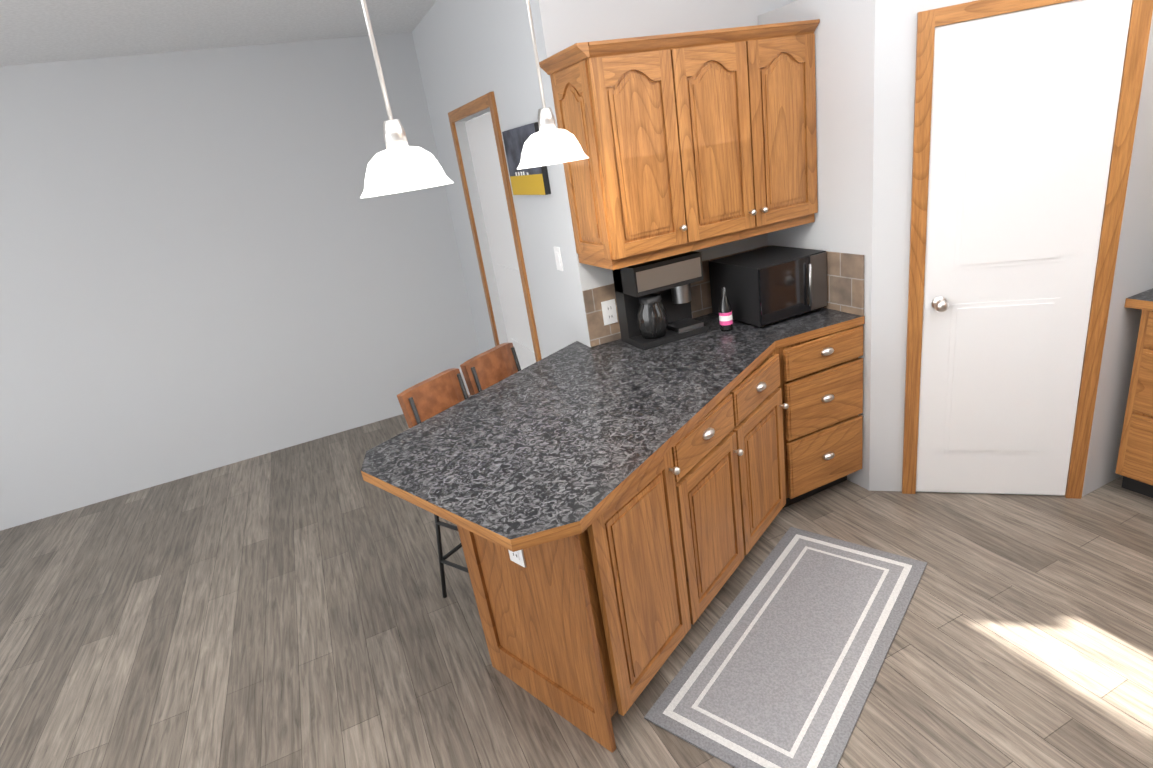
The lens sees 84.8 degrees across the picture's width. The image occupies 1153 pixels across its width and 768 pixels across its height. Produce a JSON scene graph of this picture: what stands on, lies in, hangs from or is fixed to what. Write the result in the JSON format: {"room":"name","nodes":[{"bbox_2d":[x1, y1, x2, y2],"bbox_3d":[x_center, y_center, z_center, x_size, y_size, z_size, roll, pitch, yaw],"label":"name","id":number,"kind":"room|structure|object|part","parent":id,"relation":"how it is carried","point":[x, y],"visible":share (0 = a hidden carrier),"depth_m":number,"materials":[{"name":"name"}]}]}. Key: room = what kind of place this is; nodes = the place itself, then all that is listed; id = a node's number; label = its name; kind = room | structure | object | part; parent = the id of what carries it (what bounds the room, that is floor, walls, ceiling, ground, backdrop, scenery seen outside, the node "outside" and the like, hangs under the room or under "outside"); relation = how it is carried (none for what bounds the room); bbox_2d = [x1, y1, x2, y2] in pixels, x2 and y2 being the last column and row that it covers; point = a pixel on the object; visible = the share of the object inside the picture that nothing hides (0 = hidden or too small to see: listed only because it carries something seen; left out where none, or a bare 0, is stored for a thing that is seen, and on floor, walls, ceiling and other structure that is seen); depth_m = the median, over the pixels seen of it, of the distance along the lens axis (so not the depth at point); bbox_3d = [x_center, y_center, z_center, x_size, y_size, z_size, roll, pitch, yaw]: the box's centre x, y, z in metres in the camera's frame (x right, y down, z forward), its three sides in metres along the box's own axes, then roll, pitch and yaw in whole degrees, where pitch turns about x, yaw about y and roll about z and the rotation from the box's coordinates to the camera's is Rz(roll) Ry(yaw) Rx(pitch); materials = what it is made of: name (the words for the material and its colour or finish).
{"room":"kitchen","nodes":[
{"label":"kitchen","id":0,"kind":"room"},
{"bbox_2d":[0,0,436,65],"bbox_3d":[-1.114,-1.343,1.248,7.950,0.060,6.590,-17,22,-20],"label":"ceiling","id":1,"kind":"structure","parent":0,"point":[37,31],"depth_m":3.52,"materials":[{"name":"paint"}]},
{"bbox_2d":[360,0,453,197],"bbox_3d":[-0.514,-0.961,1.478,0.244,0.984,0.244,-17,22,-20],"label":"pendant light","id":2,"kind":"object","parent":1,"relation":"hanging from","point":[398,165],"visible":1,"depth_m":1.56,"materials":[{"name":"white metal"}]},
{"bbox_2d":[517,0,588,169],"bbox_3d":[-0.152,-1.187,1.925,0.244,0.984,0.244,-17,22,-20],"label":"pendant light","id":3,"kind":"object","parent":1,"relation":"hanging from","point":[548,143],"visible":1,"depth_m":2.00,"materials":[{"name":"white metal"}]},
{"bbox_2d":[0,32,480,530],"bbox_3d":[-3.306,-0.555,4.179,5.370,2.770,0.120,-17,22,-20],"label":"wall","id":4,"kind":"structure","parent":0,"point":[210,259],"depth_m":4.38,"materials":[{"name":"white paint"}]},
{"bbox_2d":[412,0,579,358],"bbox_3d":[-0.472,-0.957,4.030,0.151,2.770,2.250,-17,22,-20],"label":"wall","id":5,"kind":"structure","parent":0,"point":[467,51],"depth_m":3.47,"materials":[{"name":"white paint"}]},
{"bbox_2d":[448,91,541,361],"bbox_3d":[-0.429,-0.683,4.152,0.140,2.165,0.975,-17,22,-20],"label":"door frame","id":6,"kind":"structure","parent":5,"relation":"attached to","point":[483,102],"depth_m":3.74,"materials":[{"name":"brown wood"}]},
{"bbox_2d":[465,112,535,369],"bbox_3d":[-0.400,-0.659,4.170,0.048,2.080,0.819,-17,22,-20],"label":"door","id":7,"kind":"structure","parent":6,"relation":"attached to","point":[486,165],"depth_m":4.13,"materials":[{"name":"white paint"}]},
{"bbox_3d":[-0.256,-1.112,3.155,0.030,0.321,0.477,-17,22,-20],"label":"canvas picture","id":8,"kind":"part","parent":5,"relation":"part of"},
{"bbox_2d":[553,247,563,270],"bbox_3d":[-0.091,-0.623,3.142,0.010,0.116,0.072,-17,22,-20],"label":"switch plate","id":9,"kind":"object","parent":5,"relation":"attached to","point":[558,258],"visible":0.96,"depth_m":3.13,"materials":[{"name":"white plastic"}]},
{"bbox_2d":[0,395,1152,767],"bbox_3d":[-0.691,1.278,2.226,7.950,0.060,6.590,-17,22,-20],"label":"floor","id":10,"kind":"structure","parent":0,"point":[290,607],"depth_m":2.60,"materials":[{"name":"wood"}]},
{"bbox_2d":[397,368,468,597],"bbox_3d":[-0.372,0.456,2.760,0.524,1.000,0.460,6,25,36],"label":"stool","id":11,"kind":"object","parent":10,"relation":"on","point":[424,400],"visible":0.29,"depth_m":2.71,"materials":[{"name":"brown leather"}]},
{"bbox_2d":[460,342,520,394],"bbox_3d":[-0.157,0.322,3.026,0.524,1.000,0.460,6,25,36],"label":"stool","id":12,"kind":"object","parent":10,"relation":"on","point":[489,368],"visible":0.15,"depth_m":2.95,"materials":[{"name":"brown leather"}]},
{"bbox_2d":[457,525,616,752],"bbox_3d":[-0.164,0.738,2.102,0.248,0.870,0.584,-17,22,-20],"label":"base cabinet","id":13,"kind":"object","parent":10,"relation":"on","point":[587,629],"depth_m":2.07,"materials":[{"name":"brown wood"}]},
{"bbox_2d":[508,549,525,566],"bbox_3d":[-0.197,0.526,2.017,0.072,0.116,0.010,11,28,43],"label":"outlet","id":14,"kind":"object","parent":13,"relation":"attached to","point":[517,557],"visible":0.44,"depth_m":2.02,"materials":[{"name":"white plastic"}]},
{"bbox_2d":[585,465,724,715],"bbox_3d":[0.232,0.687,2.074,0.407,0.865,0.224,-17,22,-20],"label":"base cabinet","id":15,"kind":"object","parent":10,"relation":"on","point":[655,553],"depth_m":2.08,"materials":[{"name":"brown wood"}]},
{"bbox_2d":[620,325,862,582],"bbox_3d":[0.497,0.394,2.738,1.985,0.870,1.262,-17,22,-20],"label":"base cabinet","id":16,"kind":"object","parent":10,"relation":"on","point":[791,431],"depth_m":2.80,"materials":[{"name":"brown wood"}]},
{"bbox_2d":[361,308,864,551],"bbox_3d":[0.281,-0.052,2.706,1.154,0.038,2.336,11,28,43],"label":"countertop","id":17,"kind":"structure","parent":16,"relation":"on","point":[575,438],"depth_m":2.24,"materials":[{"name":"grey stone"}]},
{"bbox_2d":[612,251,708,349],"bbox_3d":[0.408,-0.403,2.985,0.360,0.380,0.257,-17,22,-20],"label":"coffee maker","id":18,"kind":"object","parent":17,"relation":"on","point":[653,299],"visible":1,"depth_m":2.93,"materials":[{"name":"black plastic"}]},
{"bbox_2d":[719,286,732,330],"bbox_3d":[0.701,-0.357,2.980,0.061,0.210,0.061,-17,22,-20],"label":"bottle","id":19,"kind":"object","parent":17,"relation":"on","point":[725,316],"visible":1,"depth_m":2.96,"materials":[{"name":"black glass"}]},
{"bbox_2d":[708,245,826,327],"bbox_3d":[0.949,-0.486,3.111,0.405,0.285,0.406,-17,22,-20],"label":"microwave","id":20,"kind":"object","parent":17,"relation":"on","point":[768,285],"visible":0.9,"depth_m":2.97,"materials":[{"name":"black metal"}]},
{"bbox_2d":[644,527,926,767],"bbox_3d":[0.843,0.936,2.378,0.580,0.009,1.250,9,27,40],"label":"rug","id":21,"kind":"object","parent":10,"relation":"on","point":[781,667],"visible":1,"depth_m":2.27,"materials":[{"name":"grey fabric"}]},
{"bbox_2d":[1115,310,1152,497],"bbox_3d":[2.737,0.080,2.611,0.656,0.870,0.500,-17,22,-20],"label":"base cabinet","id":22,"kind":"object","parent":10,"relation":"on","point":[1134,467],"visible":0.94,"depth_m":2.65,"materials":[{"name":"brown wood"}]},
{"bbox_2d":[1125,288,1152,310],"bbox_3d":[2.934,-0.012,1.452,1.042,0.038,2.736,-17,22,-20],"label":"countertop","id":23,"kind":"structure","parent":22,"relation":"on","point":[1143,300],"depth_m":2.58,"materials":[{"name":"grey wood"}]},
{"bbox_2d":[529,0,797,346],"bbox_3d":[1.152,-0.993,3.425,2.620,2.770,0.120,-17,22,-20],"label":"wall","id":24,"kind":"structure","parent":0,"point":[559,25],"depth_m":2.82,"materials":[{"name":"white paint"}]},
{"bbox_2d":[582,245,767,346],"bbox_3d":[0.545,-0.460,3.224,1.099,0.278,0.010,-17,22,-20],"label":"backsplash","id":25,"kind":"structure","parent":24,"relation":"attached to","point":[599,331],"depth_m":3.09,"materials":[{"name":"tile"}]},
{"bbox_2d":[601,299,617,324],"bbox_3d":[0.161,-0.348,3.064,0.072,0.116,0.010,-17,22,-20],"label":"outlet","id":26,"kind":"object","parent":25,"relation":"attached to","point":[609,312],"visible":1,"depth_m":3.06,"materials":[{"name":"white plastic"}]},
{"bbox_2d":[539,19,819,269],"bbox_3d":[0.502,-1.049,2.799,1.148,0.850,0.407,-17,22,-20],"label":"upper cabinet","id":27,"kind":"object","parent":24,"relation":"attached to","point":[692,141],"visible":1,"depth_m":2.63,"materials":[{"name":"brown wood"}]},
{"bbox_2d":[758,0,1152,495],"bbox_3d":[1.918,-0.716,3.066,1.394,2.275,1.277,-17,22,-20],"label":"wall","id":28,"kind":"structure","parent":0,"point":[865,60],"depth_m":2.71,"materials":[{"name":"white paint"}]},
{"bbox_2d":[767,245,863,315],"bbox_3d":[1.167,-0.525,3.129,0.010,0.278,0.630,-17,22,-20],"label":"backsplash","id":29,"kind":"structure","parent":28,"relation":"attached to","point":[845,282],"depth_m":2.94,"materials":[{"name":"beige tile"}]},
{"bbox_2d":[902,0,1152,498],"bbox_3d":[1.799,-0.447,2.642,0.554,2.105,0.505,-17,22,-20],"label":"pantry door","id":30,"kind":"structure","parent":28,"relation":"in","point":[1025,120],"depth_m":2.57,"materials":[{"name":"white wood"}]}
]}

